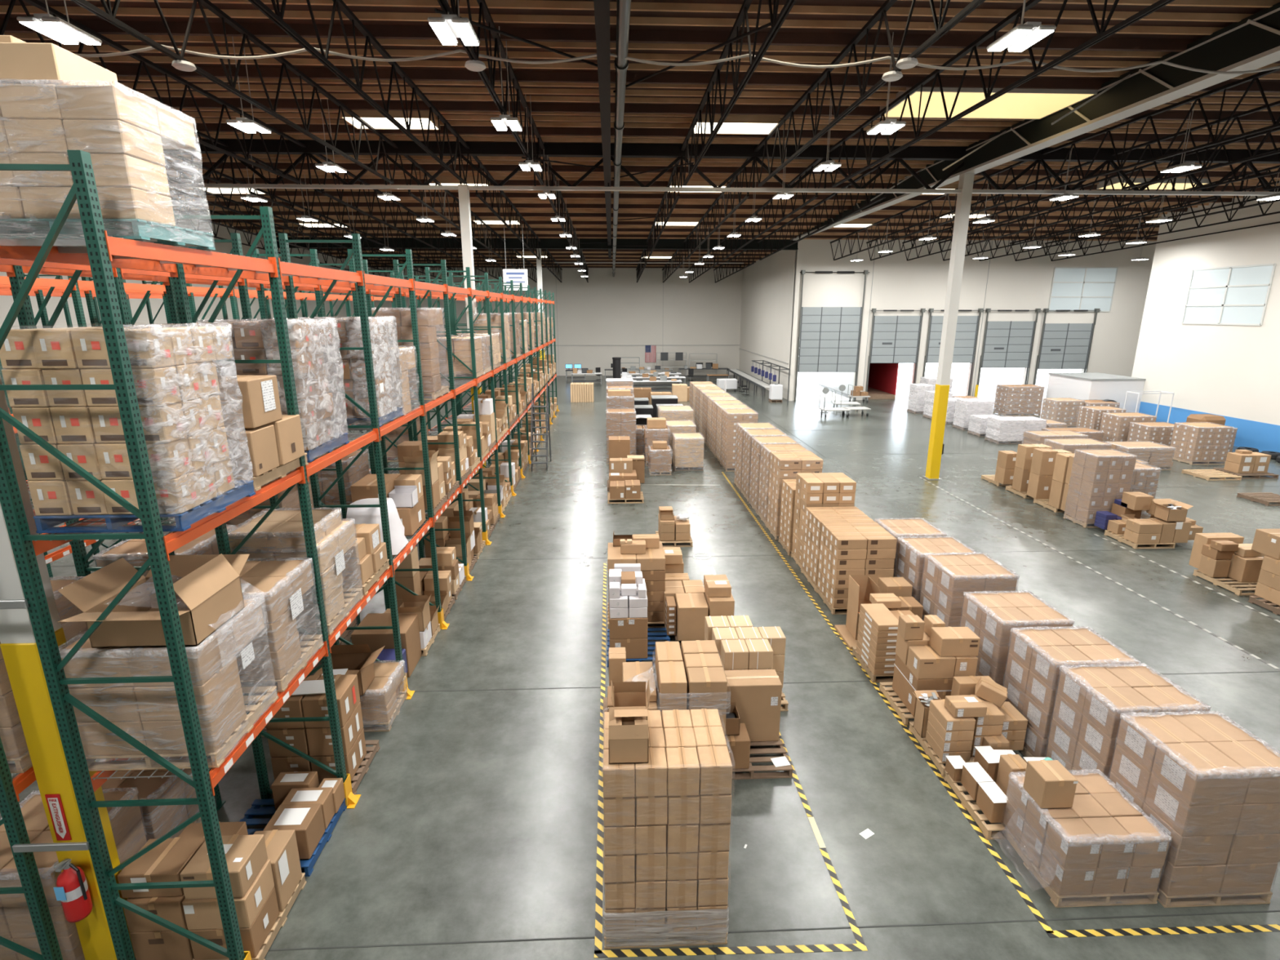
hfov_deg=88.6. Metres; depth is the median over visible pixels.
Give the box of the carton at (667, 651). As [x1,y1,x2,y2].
[655,640,682,685]
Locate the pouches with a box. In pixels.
[918,692,937,706]
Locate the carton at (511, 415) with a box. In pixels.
[509,412,512,422]
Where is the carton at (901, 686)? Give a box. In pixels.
[892,665,951,716]
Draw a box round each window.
[1048,266,1118,311]
[1181,262,1275,325]
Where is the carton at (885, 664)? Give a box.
[856,639,894,668]
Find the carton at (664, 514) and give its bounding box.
[658,508,673,519]
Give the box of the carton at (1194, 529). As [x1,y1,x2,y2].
[1187,524,1203,540]
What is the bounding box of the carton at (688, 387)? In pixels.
[687,386,689,400]
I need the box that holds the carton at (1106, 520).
[1095,515,1116,522]
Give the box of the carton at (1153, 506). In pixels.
[1146,498,1178,515]
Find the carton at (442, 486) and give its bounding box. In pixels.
[439,480,445,499]
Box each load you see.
[0,79,215,249]
[0,321,255,533]
[0,576,87,773]
[0,787,146,959]
[58,595,278,771]
[92,524,235,577]
[101,756,201,841]
[195,317,349,462]
[226,469,314,528]
[226,506,342,551]
[231,518,363,635]
[235,557,324,692]
[240,681,277,736]
[297,315,404,426]
[299,602,357,653]
[315,448,369,513]
[359,660,407,732]
[372,307,449,399]
[384,411,428,462]
[389,345,420,414]
[435,322,444,337]
[436,336,484,378]
[445,334,491,374]
[458,333,501,368]
[472,313,511,362]
[489,312,520,357]
[507,312,534,349]
[518,320,528,354]
[532,312,545,343]
[533,324,540,346]
[544,317,550,342]
[548,317,553,339]
[602,708,732,949]
[605,392,634,408]
[605,408,635,463]
[606,381,633,386]
[606,385,633,444]
[635,424,644,457]
[644,425,670,466]
[647,444,671,475]
[657,405,693,421]
[666,420,696,459]
[671,432,703,471]
[689,381,714,408]
[692,384,717,423]
[695,386,721,433]
[698,389,726,436]
[702,392,732,444]
[706,395,737,450]
[711,400,743,457]
[715,404,749,463]
[720,408,758,471]
[733,422,777,491]
[741,428,786,502]
[748,435,798,513]
[756,443,810,525]
[765,451,822,540]
[777,479,795,555]
[791,472,856,570]
[800,506,874,591]
[815,521,897,614]
[875,517,946,577]
[894,536,978,603]
[906,383,933,413]
[920,377,953,392]
[920,552,1019,626]
[923,391,952,419]
[945,397,959,424]
[951,395,978,398]
[952,398,994,430]
[960,590,1074,686]
[967,413,1000,436]
[984,416,1025,444]
[992,384,1044,415]
[999,768,1171,907]
[1004,626,1140,757]
[1013,416,1046,439]
[1022,430,1088,444]
[1040,398,1084,426]
[1041,426,1104,441]
[1044,438,1111,453]
[1045,419,1066,427]
[1045,662,1211,780]
[1062,448,1136,528]
[1076,405,1126,431]
[1081,400,1119,408]
[1099,412,1156,442]
[1104,440,1174,470]
[1108,711,1279,907]
[1127,422,1174,446]
[1129,461,1160,519]
[1135,459,1148,465]
[1170,422,1232,464]
[1226,426,1237,453]
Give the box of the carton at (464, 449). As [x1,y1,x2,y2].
[463,446,466,458]
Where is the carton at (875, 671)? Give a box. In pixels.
[856,645,893,675]
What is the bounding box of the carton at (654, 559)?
[635,542,665,570]
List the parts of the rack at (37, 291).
post, post, post, upright frame, post, post, post, post, upright frame, post, post, post, post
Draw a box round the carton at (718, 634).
[711,626,738,656]
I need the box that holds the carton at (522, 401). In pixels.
[520,400,524,408]
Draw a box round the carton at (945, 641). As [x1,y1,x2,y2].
[928,626,980,656]
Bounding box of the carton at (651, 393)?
[650,391,671,404]
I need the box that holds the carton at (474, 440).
[472,435,484,454]
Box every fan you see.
[820,387,829,413]
[836,384,845,412]
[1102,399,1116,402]
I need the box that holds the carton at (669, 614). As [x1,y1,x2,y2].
[665,602,675,617]
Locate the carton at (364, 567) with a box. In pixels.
[342,554,373,585]
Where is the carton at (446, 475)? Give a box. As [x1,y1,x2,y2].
[443,470,450,483]
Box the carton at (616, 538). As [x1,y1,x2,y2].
[613,533,632,546]
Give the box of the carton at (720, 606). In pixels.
[704,587,734,617]
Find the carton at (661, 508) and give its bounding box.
[658,506,672,514]
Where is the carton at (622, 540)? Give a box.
[620,538,625,543]
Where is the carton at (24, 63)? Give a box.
[0,42,118,88]
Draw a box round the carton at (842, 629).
[834,624,857,649]
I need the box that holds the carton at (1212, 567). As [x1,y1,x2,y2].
[1198,554,1231,577]
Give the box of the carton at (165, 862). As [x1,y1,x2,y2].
[117,837,205,897]
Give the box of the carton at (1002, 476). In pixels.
[994,466,1014,484]
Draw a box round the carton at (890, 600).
[869,593,901,608]
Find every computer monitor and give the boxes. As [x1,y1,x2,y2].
[564,364,572,368]
[573,364,581,369]
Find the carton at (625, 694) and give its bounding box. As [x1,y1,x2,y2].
[611,679,650,719]
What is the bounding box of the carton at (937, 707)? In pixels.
[928,698,975,730]
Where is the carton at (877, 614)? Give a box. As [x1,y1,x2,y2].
[859,603,898,631]
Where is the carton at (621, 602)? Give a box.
[609,591,627,608]
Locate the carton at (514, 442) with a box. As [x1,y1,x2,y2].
[512,440,525,448]
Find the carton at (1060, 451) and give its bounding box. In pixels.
[1053,448,1071,453]
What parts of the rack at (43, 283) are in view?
post, upright frame, post, upright frame, post, post, upright frame, post, upright frame, post, upright frame, upright frame, post, post, post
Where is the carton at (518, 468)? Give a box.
[515,466,520,478]
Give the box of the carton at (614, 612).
[609,607,628,617]
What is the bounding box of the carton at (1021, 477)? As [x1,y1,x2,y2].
[1012,466,1030,491]
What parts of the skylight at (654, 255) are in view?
frame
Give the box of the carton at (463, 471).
[454,457,466,477]
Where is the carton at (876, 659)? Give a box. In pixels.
[857,633,895,662]
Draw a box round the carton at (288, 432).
[266,414,304,465]
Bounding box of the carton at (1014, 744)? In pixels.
[1008,740,1024,750]
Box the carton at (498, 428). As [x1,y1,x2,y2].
[496,426,499,437]
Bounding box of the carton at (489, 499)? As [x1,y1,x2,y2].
[475,493,495,505]
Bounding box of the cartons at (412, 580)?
[384,354,556,613]
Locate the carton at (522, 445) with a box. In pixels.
[510,443,525,460]
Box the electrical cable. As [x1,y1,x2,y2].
[73,44,1279,74]
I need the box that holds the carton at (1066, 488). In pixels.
[1060,483,1069,511]
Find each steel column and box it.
[0,375,136,959]
[457,184,486,472]
[536,248,545,359]
[922,173,974,479]
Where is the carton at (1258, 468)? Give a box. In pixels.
[1252,463,1269,473]
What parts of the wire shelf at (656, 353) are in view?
grey panel, grey panel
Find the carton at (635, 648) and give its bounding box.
[609,638,647,658]
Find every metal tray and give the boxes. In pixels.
[630,365,635,369]
[653,372,657,377]
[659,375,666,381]
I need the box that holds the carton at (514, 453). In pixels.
[504,449,519,459]
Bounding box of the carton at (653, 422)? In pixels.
[646,417,666,428]
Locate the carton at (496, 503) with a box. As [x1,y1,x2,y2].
[484,493,497,506]
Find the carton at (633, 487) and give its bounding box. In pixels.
[624,480,640,498]
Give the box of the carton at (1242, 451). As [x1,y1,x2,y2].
[1235,449,1252,453]
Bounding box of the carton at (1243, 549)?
[1234,543,1267,556]
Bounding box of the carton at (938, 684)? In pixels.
[894,653,952,690]
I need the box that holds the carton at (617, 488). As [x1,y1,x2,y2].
[609,480,625,499]
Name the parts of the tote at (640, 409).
grey lid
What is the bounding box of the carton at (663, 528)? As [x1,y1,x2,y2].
[658,520,675,533]
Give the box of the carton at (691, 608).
[675,592,708,640]
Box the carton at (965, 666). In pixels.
[953,656,977,676]
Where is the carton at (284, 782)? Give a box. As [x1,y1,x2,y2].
[271,771,319,810]
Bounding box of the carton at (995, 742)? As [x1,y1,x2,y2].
[982,733,1009,749]
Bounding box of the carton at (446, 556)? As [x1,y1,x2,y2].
[431,546,456,566]
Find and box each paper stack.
[622,372,626,377]
[696,364,702,368]
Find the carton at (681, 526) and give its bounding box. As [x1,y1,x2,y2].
[673,515,690,533]
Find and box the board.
[724,379,726,391]
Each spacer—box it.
[0,599,28,608]
[12,841,89,852]
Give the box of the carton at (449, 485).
[444,478,453,492]
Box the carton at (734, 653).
[720,639,748,669]
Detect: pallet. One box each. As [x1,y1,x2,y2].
[191,872,306,959]
[233,453,308,491]
[239,798,346,876]
[270,739,380,799]
[342,559,390,595]
[421,623,440,656]
[424,494,447,515]
[444,596,455,620]
[445,480,459,499]
[451,575,466,599]
[455,467,471,484]
[468,457,480,471]
[469,555,477,573]
[473,540,485,559]
[481,447,488,460]
[487,525,493,538]
[488,440,496,451]
[490,513,500,528]
[497,431,502,442]
[501,425,508,435]
[502,502,506,512]
[505,492,511,504]
[509,419,514,428]
[512,414,518,422]
[515,475,521,485]
[602,697,607,722]
[606,627,670,666]
[607,491,644,503]
[607,602,666,628]
[655,531,693,546]
[674,631,680,646]
[731,733,793,779]
[780,692,788,711]
[852,646,893,682]
[879,681,914,725]
[908,721,974,777]
[942,768,1008,839]
[980,475,1012,486]
[1004,485,1034,498]
[1033,498,1065,512]
[1103,529,1175,548]
[1181,469,1241,480]
[1192,569,1257,595]
[1213,467,1278,479]
[1236,492,1279,506]
[1248,595,1279,614]
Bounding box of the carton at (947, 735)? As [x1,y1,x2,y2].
[928,710,973,741]
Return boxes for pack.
[374,648,407,673]
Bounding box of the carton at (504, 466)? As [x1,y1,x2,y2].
[499,462,515,476]
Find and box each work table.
[565,369,585,381]
[571,372,601,384]
[604,368,613,380]
[620,368,672,378]
[620,372,681,383]
[621,376,685,386]
[632,379,682,390]
[678,368,729,378]
[706,373,728,382]
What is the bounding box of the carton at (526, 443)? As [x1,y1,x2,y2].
[520,440,528,453]
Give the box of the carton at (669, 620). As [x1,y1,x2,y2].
[665,608,675,623]
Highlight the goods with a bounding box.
[675,514,688,520]
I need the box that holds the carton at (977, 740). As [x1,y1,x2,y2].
[972,734,1000,746]
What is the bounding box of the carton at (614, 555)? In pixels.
[607,542,635,571]
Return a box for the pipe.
[612,0,631,276]
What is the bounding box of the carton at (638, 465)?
[632,458,644,483]
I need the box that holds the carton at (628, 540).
[626,538,631,543]
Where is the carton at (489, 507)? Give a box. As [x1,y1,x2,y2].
[476,502,495,515]
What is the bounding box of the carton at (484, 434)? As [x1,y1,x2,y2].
[482,432,488,451]
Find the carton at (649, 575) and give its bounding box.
[640,569,665,581]
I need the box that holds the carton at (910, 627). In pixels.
[897,614,924,639]
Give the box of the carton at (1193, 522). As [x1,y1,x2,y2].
[1185,517,1195,524]
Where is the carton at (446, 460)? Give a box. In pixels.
[436,456,451,472]
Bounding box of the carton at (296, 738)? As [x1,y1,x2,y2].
[266,726,309,756]
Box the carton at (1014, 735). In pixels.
[1001,729,1026,740]
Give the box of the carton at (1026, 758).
[1022,756,1045,763]
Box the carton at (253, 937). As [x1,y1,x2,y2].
[188,886,279,959]
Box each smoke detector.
[171,59,196,71]
[464,59,485,71]
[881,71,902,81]
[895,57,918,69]
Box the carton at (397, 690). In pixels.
[395,684,399,699]
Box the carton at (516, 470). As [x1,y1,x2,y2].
[515,469,518,481]
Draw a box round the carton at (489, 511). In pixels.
[487,509,492,521]
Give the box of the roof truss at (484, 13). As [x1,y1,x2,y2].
[436,0,578,259]
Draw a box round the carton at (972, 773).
[960,762,993,800]
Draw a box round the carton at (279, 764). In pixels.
[271,754,311,780]
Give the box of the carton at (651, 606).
[647,601,663,611]
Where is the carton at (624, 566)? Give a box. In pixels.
[613,563,640,571]
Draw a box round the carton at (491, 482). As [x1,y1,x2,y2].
[486,475,506,494]
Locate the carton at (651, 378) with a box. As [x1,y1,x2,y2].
[649,376,656,381]
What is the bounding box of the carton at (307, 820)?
[262,803,324,858]
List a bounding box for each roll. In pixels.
[1043,757,1052,760]
[1236,446,1258,452]
[1260,450,1279,459]
[1275,455,1279,462]
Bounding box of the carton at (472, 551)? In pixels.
[471,547,474,560]
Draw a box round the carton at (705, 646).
[680,640,718,662]
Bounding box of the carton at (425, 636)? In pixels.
[419,622,431,648]
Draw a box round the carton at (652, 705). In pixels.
[647,701,657,710]
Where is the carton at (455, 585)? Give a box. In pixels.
[450,573,459,593]
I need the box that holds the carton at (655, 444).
[652,440,666,448]
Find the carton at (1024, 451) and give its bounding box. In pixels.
[1014,444,1038,469]
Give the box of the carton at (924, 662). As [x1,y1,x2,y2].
[906,645,955,679]
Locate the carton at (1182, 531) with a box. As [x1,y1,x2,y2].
[1172,520,1191,542]
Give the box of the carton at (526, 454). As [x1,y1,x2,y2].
[525,451,528,463]
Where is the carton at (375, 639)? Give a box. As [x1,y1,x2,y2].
[351,613,422,677]
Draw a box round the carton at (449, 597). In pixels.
[446,586,452,604]
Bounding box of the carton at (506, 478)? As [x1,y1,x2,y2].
[504,477,513,484]
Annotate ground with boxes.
[797,363,1081,376]
[1036,375,1048,379]
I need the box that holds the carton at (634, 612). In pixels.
[628,605,647,617]
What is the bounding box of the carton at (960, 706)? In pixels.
[944,694,986,717]
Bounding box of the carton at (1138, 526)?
[1125,519,1162,533]
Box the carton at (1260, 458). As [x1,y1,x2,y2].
[1250,452,1271,463]
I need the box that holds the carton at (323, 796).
[280,786,334,829]
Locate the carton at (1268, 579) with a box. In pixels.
[1257,568,1279,591]
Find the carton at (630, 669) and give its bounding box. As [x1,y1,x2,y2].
[622,661,654,682]
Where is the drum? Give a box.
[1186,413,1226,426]
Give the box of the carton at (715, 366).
[712,363,718,368]
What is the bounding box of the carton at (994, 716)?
[967,694,1004,725]
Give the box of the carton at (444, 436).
[437,431,463,448]
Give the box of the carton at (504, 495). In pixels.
[502,491,505,506]
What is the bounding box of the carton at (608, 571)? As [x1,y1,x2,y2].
[608,571,609,596]
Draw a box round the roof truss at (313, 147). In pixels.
[163,138,1279,195]
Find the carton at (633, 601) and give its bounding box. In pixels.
[628,591,647,608]
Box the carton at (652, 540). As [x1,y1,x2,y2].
[632,533,659,548]
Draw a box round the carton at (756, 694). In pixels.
[724,669,782,741]
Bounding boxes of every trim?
[548,344,740,346]
[555,280,559,373]
[662,270,663,375]
[739,348,788,364]
[788,240,802,400]
[862,240,875,399]
[972,240,992,396]
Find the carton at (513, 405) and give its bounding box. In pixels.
[512,404,515,413]
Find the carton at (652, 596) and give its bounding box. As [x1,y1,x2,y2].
[646,591,664,601]
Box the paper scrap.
[858,828,874,839]
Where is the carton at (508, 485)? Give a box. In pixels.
[505,481,511,495]
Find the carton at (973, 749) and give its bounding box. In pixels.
[970,745,975,755]
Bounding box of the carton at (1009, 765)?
[995,754,1026,796]
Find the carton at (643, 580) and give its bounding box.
[627,578,646,603]
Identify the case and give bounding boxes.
[581,368,588,373]
[706,363,711,368]
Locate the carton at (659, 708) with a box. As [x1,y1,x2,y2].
[657,690,662,718]
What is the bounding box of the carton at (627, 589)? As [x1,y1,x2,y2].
[621,583,636,595]
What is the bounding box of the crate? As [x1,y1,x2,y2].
[570,382,594,402]
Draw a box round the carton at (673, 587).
[663,580,684,623]
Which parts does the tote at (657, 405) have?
grey lid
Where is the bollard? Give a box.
[974,384,978,397]
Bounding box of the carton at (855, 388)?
[853,386,863,391]
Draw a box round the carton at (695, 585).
[682,579,704,594]
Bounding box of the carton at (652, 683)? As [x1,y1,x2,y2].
[633,679,656,701]
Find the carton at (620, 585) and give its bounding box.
[608,585,621,609]
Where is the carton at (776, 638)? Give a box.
[757,626,786,654]
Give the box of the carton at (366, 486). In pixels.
[350,473,400,502]
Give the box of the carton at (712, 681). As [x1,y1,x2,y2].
[686,666,727,710]
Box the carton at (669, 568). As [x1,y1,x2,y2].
[665,559,684,573]
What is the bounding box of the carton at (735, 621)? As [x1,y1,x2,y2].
[727,615,753,627]
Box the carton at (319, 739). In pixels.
[306,702,363,755]
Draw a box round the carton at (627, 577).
[621,571,635,583]
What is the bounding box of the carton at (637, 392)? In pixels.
[633,387,651,401]
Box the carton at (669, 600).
[665,595,675,611]
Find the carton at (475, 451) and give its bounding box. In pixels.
[473,448,477,461]
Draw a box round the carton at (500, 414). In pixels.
[495,410,506,424]
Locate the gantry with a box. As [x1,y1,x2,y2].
[751,360,790,403]
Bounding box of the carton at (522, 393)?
[520,391,527,406]
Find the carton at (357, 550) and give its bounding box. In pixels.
[343,537,366,563]
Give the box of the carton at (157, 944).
[129,927,193,959]
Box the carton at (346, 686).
[302,674,359,728]
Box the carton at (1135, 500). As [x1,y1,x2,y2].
[1121,491,1153,510]
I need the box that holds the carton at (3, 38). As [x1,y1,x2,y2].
[0,35,25,42]
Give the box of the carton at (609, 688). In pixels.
[607,685,613,711]
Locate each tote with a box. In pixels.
[634,397,648,404]
[634,404,653,417]
[635,414,651,425]
[650,395,678,417]
[656,404,683,417]
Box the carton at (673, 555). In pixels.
[662,546,682,564]
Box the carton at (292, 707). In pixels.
[265,675,319,728]
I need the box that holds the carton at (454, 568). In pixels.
[431,559,458,579]
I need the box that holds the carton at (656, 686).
[655,671,657,710]
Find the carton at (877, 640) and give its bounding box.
[858,615,897,644]
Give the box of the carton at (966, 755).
[925,730,971,761]
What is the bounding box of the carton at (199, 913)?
[182,859,274,929]
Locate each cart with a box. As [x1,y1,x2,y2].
[716,378,737,391]
[818,395,850,417]
[831,390,860,410]
[843,406,871,416]
[847,384,870,403]
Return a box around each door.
[794,270,869,400]
[864,308,926,400]
[922,308,984,395]
[977,308,1041,396]
[1033,308,1101,385]
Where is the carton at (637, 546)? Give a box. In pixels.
[620,540,645,554]
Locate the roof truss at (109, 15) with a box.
[70,0,504,259]
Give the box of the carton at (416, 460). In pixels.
[402,449,439,485]
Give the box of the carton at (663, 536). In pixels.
[657,524,674,540]
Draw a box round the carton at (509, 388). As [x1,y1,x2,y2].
[507,386,520,403]
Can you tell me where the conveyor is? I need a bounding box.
[727,368,769,399]
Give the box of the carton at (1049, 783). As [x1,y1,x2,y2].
[1022,760,1078,808]
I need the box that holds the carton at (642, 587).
[638,583,645,597]
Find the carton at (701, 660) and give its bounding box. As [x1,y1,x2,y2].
[684,653,722,677]
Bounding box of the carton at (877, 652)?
[857,627,896,656]
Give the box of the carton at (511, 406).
[508,404,512,413]
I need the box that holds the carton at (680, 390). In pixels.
[671,383,687,401]
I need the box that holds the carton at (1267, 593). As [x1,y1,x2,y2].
[1254,582,1279,605]
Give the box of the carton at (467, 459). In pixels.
[465,457,468,471]
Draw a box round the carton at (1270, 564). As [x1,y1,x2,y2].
[1261,555,1279,576]
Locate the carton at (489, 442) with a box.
[487,433,491,446]
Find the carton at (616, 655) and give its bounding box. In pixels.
[608,647,626,683]
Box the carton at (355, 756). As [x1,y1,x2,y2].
[310,728,366,783]
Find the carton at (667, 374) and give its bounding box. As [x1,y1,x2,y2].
[664,372,669,377]
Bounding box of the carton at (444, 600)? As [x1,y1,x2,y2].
[423,590,449,614]
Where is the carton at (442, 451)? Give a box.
[438,444,464,462]
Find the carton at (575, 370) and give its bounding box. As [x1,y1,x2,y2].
[573,368,577,373]
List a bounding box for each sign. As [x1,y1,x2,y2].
[44,794,71,840]
[502,224,528,290]
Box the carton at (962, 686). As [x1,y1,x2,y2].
[951,675,995,695]
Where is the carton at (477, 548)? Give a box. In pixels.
[473,528,481,553]
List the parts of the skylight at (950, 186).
frame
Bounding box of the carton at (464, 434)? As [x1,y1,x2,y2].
[462,433,466,448]
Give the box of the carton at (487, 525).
[481,519,489,535]
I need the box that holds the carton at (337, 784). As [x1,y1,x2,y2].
[318,777,345,813]
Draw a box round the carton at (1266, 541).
[1251,528,1279,559]
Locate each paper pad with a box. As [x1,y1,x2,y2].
[291,679,335,695]
[610,472,619,475]
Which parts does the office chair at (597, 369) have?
backrest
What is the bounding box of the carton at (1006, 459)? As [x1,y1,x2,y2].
[996,450,1017,469]
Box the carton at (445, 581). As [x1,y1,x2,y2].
[423,570,452,591]
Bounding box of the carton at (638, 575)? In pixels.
[635,571,642,586]
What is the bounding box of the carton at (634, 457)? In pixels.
[626,455,644,459]
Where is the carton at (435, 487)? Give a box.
[422,480,439,508]
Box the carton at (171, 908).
[123,893,186,932]
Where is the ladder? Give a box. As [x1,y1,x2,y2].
[530,383,551,470]
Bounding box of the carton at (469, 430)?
[461,422,482,438]
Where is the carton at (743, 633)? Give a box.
[734,626,762,639]
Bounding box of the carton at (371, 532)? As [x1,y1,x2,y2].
[354,523,381,554]
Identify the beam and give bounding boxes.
[275,236,798,249]
[593,0,611,257]
[790,2,1279,240]
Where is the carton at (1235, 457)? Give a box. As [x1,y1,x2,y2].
[1226,452,1256,463]
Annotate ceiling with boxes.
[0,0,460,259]
[0,0,1279,145]
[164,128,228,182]
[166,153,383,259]
[167,177,344,258]
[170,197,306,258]
[193,137,1279,182]
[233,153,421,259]
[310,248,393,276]
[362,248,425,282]
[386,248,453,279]
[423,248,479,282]
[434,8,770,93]
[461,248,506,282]
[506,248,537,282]
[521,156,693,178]
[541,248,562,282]
[551,213,666,220]
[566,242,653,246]
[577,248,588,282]
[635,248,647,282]
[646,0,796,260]
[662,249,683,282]
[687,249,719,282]
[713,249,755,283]
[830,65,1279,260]
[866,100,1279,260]
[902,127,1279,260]
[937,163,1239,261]
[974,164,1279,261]
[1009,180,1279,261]
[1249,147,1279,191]
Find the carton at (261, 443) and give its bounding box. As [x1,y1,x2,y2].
[226,424,279,476]
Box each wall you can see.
[0,210,377,328]
[373,266,742,376]
[738,249,796,399]
[789,239,1156,400]
[1131,191,1279,452]
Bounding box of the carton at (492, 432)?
[489,426,495,443]
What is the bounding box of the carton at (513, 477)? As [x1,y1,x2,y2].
[505,474,515,485]
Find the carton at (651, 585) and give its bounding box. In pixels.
[644,580,665,591]
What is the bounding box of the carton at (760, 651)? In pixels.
[744,638,773,669]
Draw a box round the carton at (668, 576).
[665,573,689,582]
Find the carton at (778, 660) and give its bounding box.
[772,654,784,671]
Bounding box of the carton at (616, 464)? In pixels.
[609,457,632,472]
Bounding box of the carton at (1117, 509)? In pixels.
[1111,502,1142,519]
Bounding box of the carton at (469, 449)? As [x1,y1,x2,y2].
[466,444,473,456]
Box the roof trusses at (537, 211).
[0,0,1279,268]
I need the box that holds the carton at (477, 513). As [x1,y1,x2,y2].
[469,506,488,522]
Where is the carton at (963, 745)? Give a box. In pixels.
[926,720,973,751]
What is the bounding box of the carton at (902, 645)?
[895,631,929,664]
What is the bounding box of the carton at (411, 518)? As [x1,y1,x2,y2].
[396,495,425,535]
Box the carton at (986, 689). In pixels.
[974,675,1007,707]
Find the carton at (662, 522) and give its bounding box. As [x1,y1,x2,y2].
[658,514,675,524]
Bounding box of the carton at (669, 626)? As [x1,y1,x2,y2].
[665,614,675,629]
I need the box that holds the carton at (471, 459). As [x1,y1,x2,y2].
[466,453,475,466]
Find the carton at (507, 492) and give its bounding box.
[505,490,508,500]
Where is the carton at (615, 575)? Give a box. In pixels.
[608,568,622,585]
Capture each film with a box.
[152,582,264,666]
[635,414,651,418]
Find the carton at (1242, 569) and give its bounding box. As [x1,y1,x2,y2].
[1227,553,1262,582]
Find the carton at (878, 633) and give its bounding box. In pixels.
[859,609,897,637]
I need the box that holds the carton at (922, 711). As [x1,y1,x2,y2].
[912,689,941,737]
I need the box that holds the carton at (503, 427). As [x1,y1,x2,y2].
[501,423,505,431]
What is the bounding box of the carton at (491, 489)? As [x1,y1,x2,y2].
[484,484,504,502]
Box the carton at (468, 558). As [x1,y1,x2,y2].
[457,551,471,568]
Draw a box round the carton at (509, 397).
[495,395,512,405]
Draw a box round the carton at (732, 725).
[724,702,740,735]
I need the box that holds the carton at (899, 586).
[877,577,912,596]
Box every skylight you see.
[199,182,267,194]
[297,219,349,227]
[340,110,439,129]
[426,175,492,186]
[472,216,519,224]
[516,253,546,257]
[646,253,672,257]
[655,217,699,226]
[667,181,727,192]
[689,114,779,134]
[832,220,875,227]
[879,87,1097,119]
[922,183,958,194]
[936,210,991,217]
[1096,177,1210,190]
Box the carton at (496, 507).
[495,503,498,517]
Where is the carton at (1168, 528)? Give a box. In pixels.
[1148,518,1176,542]
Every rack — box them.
[0,150,559,959]
[0,232,515,959]
[0,273,164,519]
[0,275,368,579]
[0,275,393,578]
[1123,391,1174,422]
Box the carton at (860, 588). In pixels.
[845,574,880,639]
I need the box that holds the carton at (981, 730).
[973,724,1002,735]
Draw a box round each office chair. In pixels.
[595,367,602,380]
[687,368,693,381]
[738,377,746,392]
[741,379,749,395]
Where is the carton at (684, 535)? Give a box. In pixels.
[674,528,689,540]
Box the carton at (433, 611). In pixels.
[429,605,439,635]
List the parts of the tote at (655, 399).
grey lid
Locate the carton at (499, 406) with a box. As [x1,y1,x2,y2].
[495,403,508,417]
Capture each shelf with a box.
[572,380,600,382]
[620,356,639,378]
[632,384,671,386]
[651,388,671,390]
[656,352,686,377]
[684,375,728,377]
[688,353,717,368]
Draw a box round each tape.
[594,562,606,954]
[594,943,867,957]
[640,484,719,485]
[710,566,715,574]
[721,471,840,636]
[778,732,813,816]
[807,817,826,848]
[819,848,864,943]
[839,636,1053,932]
[916,475,1279,671]
[1044,924,1279,937]
[1093,533,1279,622]
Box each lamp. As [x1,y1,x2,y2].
[16,0,102,44]
[226,36,271,133]
[240,154,267,201]
[296,175,318,221]
[315,98,346,172]
[343,199,361,238]
[377,159,400,199]
[379,217,394,250]
[415,175,434,222]
[426,0,479,45]
[440,196,456,235]
[485,240,496,261]
[490,26,522,130]
[518,93,542,170]
[537,141,555,198]
[551,175,565,221]
[559,200,571,236]
[565,217,577,248]
[570,226,580,257]
[574,240,582,264]
[577,249,586,271]
[680,265,687,277]
[694,242,704,264]
[702,228,713,257]
[712,218,724,248]
[727,199,741,236]
[745,181,762,221]
[772,141,794,199]
[813,97,841,171]
[850,232,862,261]
[866,31,906,134]
[878,223,893,252]
[918,204,937,239]
[972,182,995,223]
[973,228,987,258]
[986,0,1056,51]
[1022,213,1041,248]
[1048,146,1079,200]
[1057,226,1075,255]
[1078,196,1100,236]
[1125,208,1146,244]
[1131,233,1148,260]
[1145,180,1173,222]
[1160,102,1202,173]
[1256,173,1279,200]
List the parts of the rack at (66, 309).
upright frame, post, post, post, post, post, upright frame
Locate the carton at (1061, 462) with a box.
[1052,453,1075,483]
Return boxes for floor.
[0,373,1279,959]
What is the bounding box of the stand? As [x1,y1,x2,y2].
[612,356,621,378]
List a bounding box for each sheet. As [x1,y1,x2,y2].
[321,668,347,675]
[605,377,633,381]
[770,755,790,767]
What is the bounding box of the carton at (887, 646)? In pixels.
[857,622,896,649]
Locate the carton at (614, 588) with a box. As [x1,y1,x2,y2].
[608,582,619,598]
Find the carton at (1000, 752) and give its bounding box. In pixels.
[993,749,1015,756]
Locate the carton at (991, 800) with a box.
[976,781,1008,822]
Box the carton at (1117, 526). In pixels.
[1106,519,1126,533]
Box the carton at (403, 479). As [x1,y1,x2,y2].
[394,474,423,499]
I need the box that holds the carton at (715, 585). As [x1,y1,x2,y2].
[703,574,731,597]
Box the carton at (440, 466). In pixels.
[436,462,444,484]
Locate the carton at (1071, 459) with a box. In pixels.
[1065,455,1074,484]
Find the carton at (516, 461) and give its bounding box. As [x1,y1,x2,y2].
[505,458,518,468]
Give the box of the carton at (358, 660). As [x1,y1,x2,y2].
[313,644,384,695]

